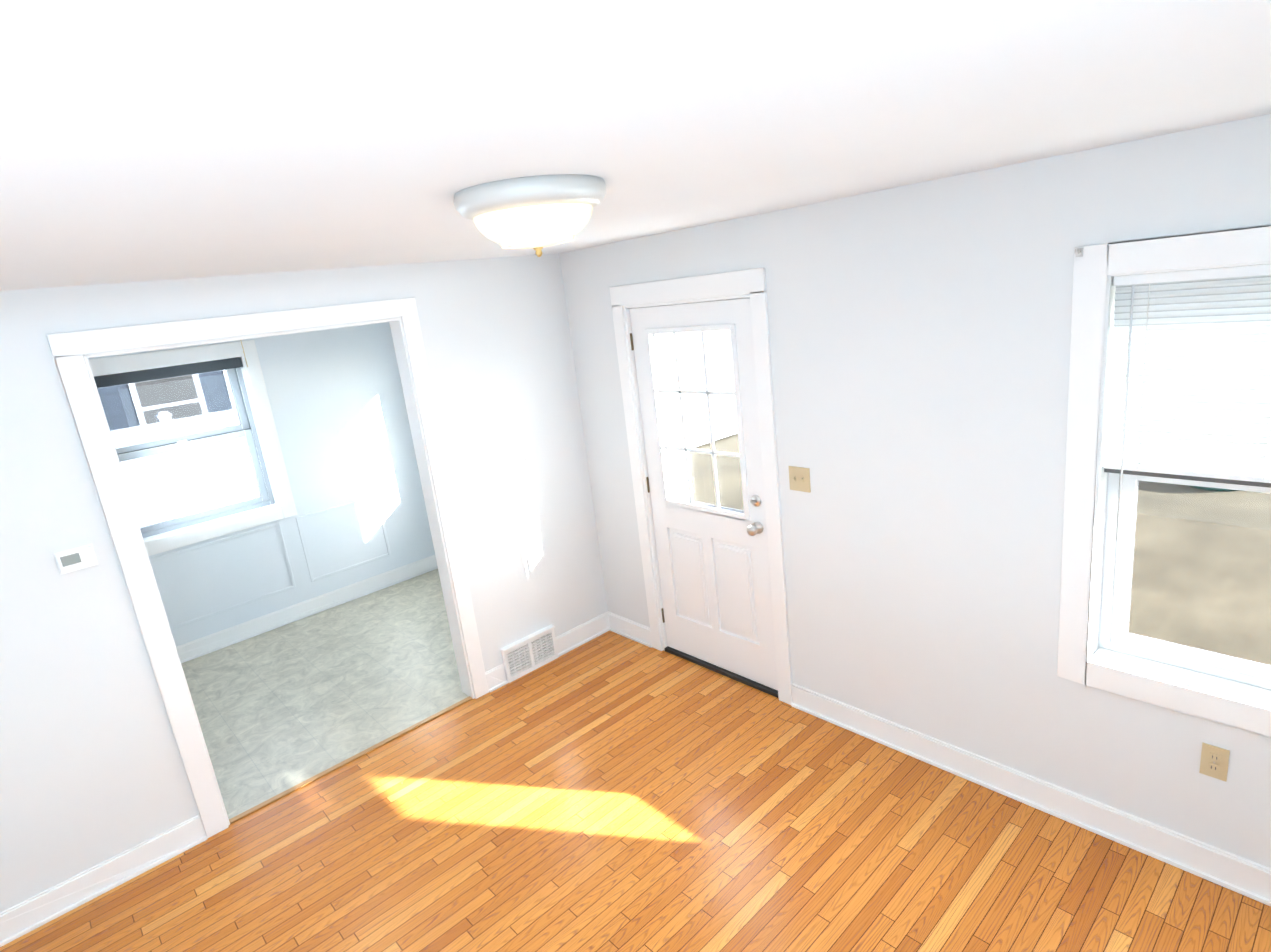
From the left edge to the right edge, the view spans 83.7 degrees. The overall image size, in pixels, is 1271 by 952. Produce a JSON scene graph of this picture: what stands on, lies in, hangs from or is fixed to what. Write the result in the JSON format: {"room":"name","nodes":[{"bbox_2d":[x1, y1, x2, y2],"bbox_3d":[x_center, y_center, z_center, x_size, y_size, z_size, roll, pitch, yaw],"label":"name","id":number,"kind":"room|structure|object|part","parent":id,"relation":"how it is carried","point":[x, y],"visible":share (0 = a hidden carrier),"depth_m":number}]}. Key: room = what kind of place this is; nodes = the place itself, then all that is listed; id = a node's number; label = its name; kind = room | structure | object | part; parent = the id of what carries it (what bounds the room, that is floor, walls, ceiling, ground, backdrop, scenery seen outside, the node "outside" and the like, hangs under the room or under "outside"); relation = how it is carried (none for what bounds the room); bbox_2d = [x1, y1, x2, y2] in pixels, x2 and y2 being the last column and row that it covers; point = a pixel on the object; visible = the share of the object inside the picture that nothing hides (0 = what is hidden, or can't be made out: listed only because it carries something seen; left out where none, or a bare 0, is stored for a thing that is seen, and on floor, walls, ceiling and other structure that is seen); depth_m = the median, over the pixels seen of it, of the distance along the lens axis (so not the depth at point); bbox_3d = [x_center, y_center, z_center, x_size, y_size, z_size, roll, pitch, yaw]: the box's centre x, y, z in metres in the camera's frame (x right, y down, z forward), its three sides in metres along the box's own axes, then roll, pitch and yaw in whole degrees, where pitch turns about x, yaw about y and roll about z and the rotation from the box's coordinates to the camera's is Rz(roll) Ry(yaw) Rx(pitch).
{"room":"empty living room","nodes":[
{"label":"empty living room","id":0,"kind":"room"},
{"bbox_2d":[88,322,434,646],"bbox_3d":[-3.190,0.036,5.166,4.010,2.470,0.250,-19,19,-39],"label":"wall","id":1,"kind":"structure","parent":0,"point":[338,405],"depth_m":5.63},
{"bbox_2d":[89,340,296,555],"bbox_3d":[-3.207,-0.207,5.049,1.190,1.354,0.193,-19,19,-39],"label":"kitchen window","id":2,"kind":"structure","parent":1,"relation":"in","point":[192,436],"depth_m":5.11},
{"bbox_2d":[149,495,390,629],"bbox_3d":[-2.986,0.715,5.282,2.350,0.546,0.008,-19,19,-39],"label":"trim","id":3,"kind":"structure","parent":1,"relation":"attached to","point":[298,519],"depth_m":5.54},
{"bbox_2d":[176,555,437,663],"bbox_3d":[-3.010,1.192,5.321,3.642,0.128,0.029,-19,19,-39],"label":"baseboard","id":4,"kind":"structure","parent":1,"relation":"attached to","point":[213,642],"depth_m":5.63},
{"bbox_2d":[0,253,607,911],"bbox_3d":[-1.683,0.310,3.442,3.640,2.470,0.120,-19,19,-39],"label":"wall","id":5,"kind":"structure","parent":0,"point":[92,771],"depth_m":3.05},
{"bbox_2d":[53,544,97,574],"bbox_3d":[-2.233,0.334,2.837,0.125,0.090,0.026,-19,19,-39],"label":"thermostat","id":6,"kind":"object","parent":5,"relation":"attached to","point":[75,559],"visible":1,"depth_m":2.83},
{"bbox_2d":[0,814,207,946],"bbox_3d":[-2.310,1.724,2.980,0.888,0.125,0.024,-19,19,-39],"label":"baseboard","id":7,"kind":"structure","parent":5,"relation":"attached to","point":[46,906],"depth_m":3.01},
{"bbox_2d":[47,297,488,837],"bbox_3d":[-1.608,0.368,3.523,1.516,2.301,0.160,-19,19,-39],"label":"trim","id":8,"kind":"structure","parent":5,"relation":"attached to","point":[75,373],"depth_m":3.17},
{"bbox_2d":[485,664,504,684],"bbox_3d":[-0.641,1.095,4.624,0.931,0.128,0.029,-19,19,-39],"label":"baseboard","id":9,"kind":"structure","parent":5,"relation":"attached to","point":[498,672],"depth_m":4.26},
{"bbox_2d":[500,624,557,682],"bbox_3d":[-0.649,1.103,4.408,0.385,0.227,0.042,-19,19,-39],"label":"air vent","id":10,"kind":"object","parent":5,"relation":"in","point":[529,653],"visible":1,"depth_m":4.39},
{"bbox_2d":[555,611,607,656],"bbox_3d":[-0.341,1.040,4.697,0.464,0.128,0.029,-19,19,-39],"label":"baseboard","id":11,"kind":"structure","parent":5,"relation":"attached to","point":[597,626],"depth_m":4.68},
{"bbox_2d":[181,569,468,818],"bbox_3d":[-2.294,1.405,4.683,4.010,0.118,2.470,-19,19,-39],"label":"floor","id":12,"kind":"structure","parent":0,"point":[281,709],"depth_m":4.53},
{"bbox_2d":[0,631,1270,951],"bbox_3d":[-0.069,1.773,2.274,4.010,0.120,4.130,-19,19,-39],"label":"floor","id":13,"kind":"structure","parent":0,"point":[608,791],"depth_m":2.90},
{"bbox_2d":[229,696,471,823],"bbox_3d":[-1.448,1.474,3.780,1.308,0.009,0.032,-19,19,-39],"label":"threshold","id":14,"kind":"object","parent":13,"relation":"on","point":[325,772],"visible":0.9,"depth_m":3.71},
{"bbox_2d":[664,646,777,697],"bbox_3d":[0.536,1.121,4.206,0.164,0.022,0.870,-19,19,-39],"label":"threshold","id":15,"kind":"object","parent":13,"relation":"on","point":[733,676],"visible":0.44,"depth_m":4.12},
{"bbox_2d":[0,0,1270,290],"bbox_3d":[-1.197,-0.868,2.518,4.010,0.150,6.600,-19,19,-39],"label":"ceiling","id":16,"kind":"structure","parent":0,"point":[148,140],"depth_m":1.06},
{"bbox_2d":[453,174,605,256],"bbox_3d":[-0.244,-0.611,1.718,0.364,0.157,0.364,-19,19,-39],"label":"flush light","id":17,"kind":"object","parent":16,"relation":"attached to","point":[537,214],"visible":1,"depth_m":1.60},
{"bbox_2d":[559,114,1270,867],"bbox_3d":[1.163,0.054,3.135,0.250,2.470,4.110,-19,19,-39],"label":"wall","id":18,"kind":"structure","parent":0,"point":[919,334],"depth_m":2.81},
{"bbox_2d":[608,611,651,647],"bbox_3d":[-0.032,1.010,4.673,0.029,0.128,0.401,-19,19,-39],"label":"baseboard","id":19,"kind":"structure","parent":18,"relation":"attached to","point":[625,627],"depth_m":4.67},
{"bbox_2d":[609,268,791,704],"bbox_3d":[0.397,0.060,3.915,0.158,2.240,1.068,-19,19,-39],"label":"door frame","id":20,"kind":"structure","parent":18,"relation":"attached to","point":[750,284],"depth_m":3.67},
{"bbox_2d":[629,298,777,690],"bbox_3d":[0.358,0.120,3.904,0.124,2.086,0.886,-19,19,-39],"label":"door","id":21,"kind":"structure","parent":18,"relation":"in","point":[713,566],"depth_m":3.90},
{"bbox_3d":[0.328,0.109,3.896,0.075,1.784,0.853,-19,19,-39],"label":"door hardware","id":22,"kind":"part","parent":21,"relation":"part of"},
{"bbox_2d":[788,466,810,492],"bbox_3d":[0.771,0.016,3.357,0.020,0.118,0.115,-19,19,-39],"label":"light switch","id":23,"kind":"object","parent":18,"relation":"attached to","point":[799,478],"visible":1,"depth_m":3.36},
{"bbox_2d":[791,683,1270,905],"bbox_3d":[1.656,1.290,2.847,0.029,0.128,2.455,-19,19,-39],"label":"baseboard","id":24,"kind":"structure","parent":18,"relation":"attached to","point":[1236,873],"depth_m":2.82},
{"bbox_2d":[1057,225,1270,737],"bbox_3d":[1.940,0.040,2.187,0.223,1.564,1.040,-19,19,-39],"label":"window","id":25,"kind":"structure","parent":18,"relation":"in","point":[1097,573],"depth_m":2.41},
{"bbox_2d":[1075,247,1083,256],"bbox_3d":[1.420,-0.717,2.279,0.035,0.028,0.020,-19,19,-39],"label":"rod bracket","id":26,"kind":"object","parent":25,"relation":"attached to","point":[1078,252],"visible":0.96,"depth_m":2.25},
{"bbox_2d":[1104,264,1270,540],"bbox_3d":[1.902,0.010,2.146,0.082,1.266,0.828,-19,19,-39],"label":"window blinds","id":27,"kind":"object","parent":25,"relation":"attached to","point":[1200,329],"visible":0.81,"depth_m":2.20},
{"bbox_2d":[1199,742,1229,781],"bbox_3d":[1.949,0.963,2.390,0.010,0.118,0.072,-19,19,-39],"label":"electrical outlet plate","id":28,"kind":"object","parent":18,"relation":"attached to","point":[1214,762],"visible":1,"depth_m":2.39},
{"label":"outside","id":29,"kind":"structure","parent":0,"visible":0},
{"bbox_2d":[689,424,1270,664],"bbox_3d":[-4.413,1.717,9.877,56.000,0.300,70.000,-19,19,-39],"label":"ground","id":30,"kind":"structure","parent":29,"point":[1140,555],"depth_m":7.66},
{"bbox_2d":[1187,485,1239,490],"bbox_3d":[8.050,-0.028,9.823,0.860,0.250,0.860,-19,19,-39],"label":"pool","id":31,"kind":"object","parent":30,"relation":"on","point":[1207,488],"depth_m":9.55}
]}

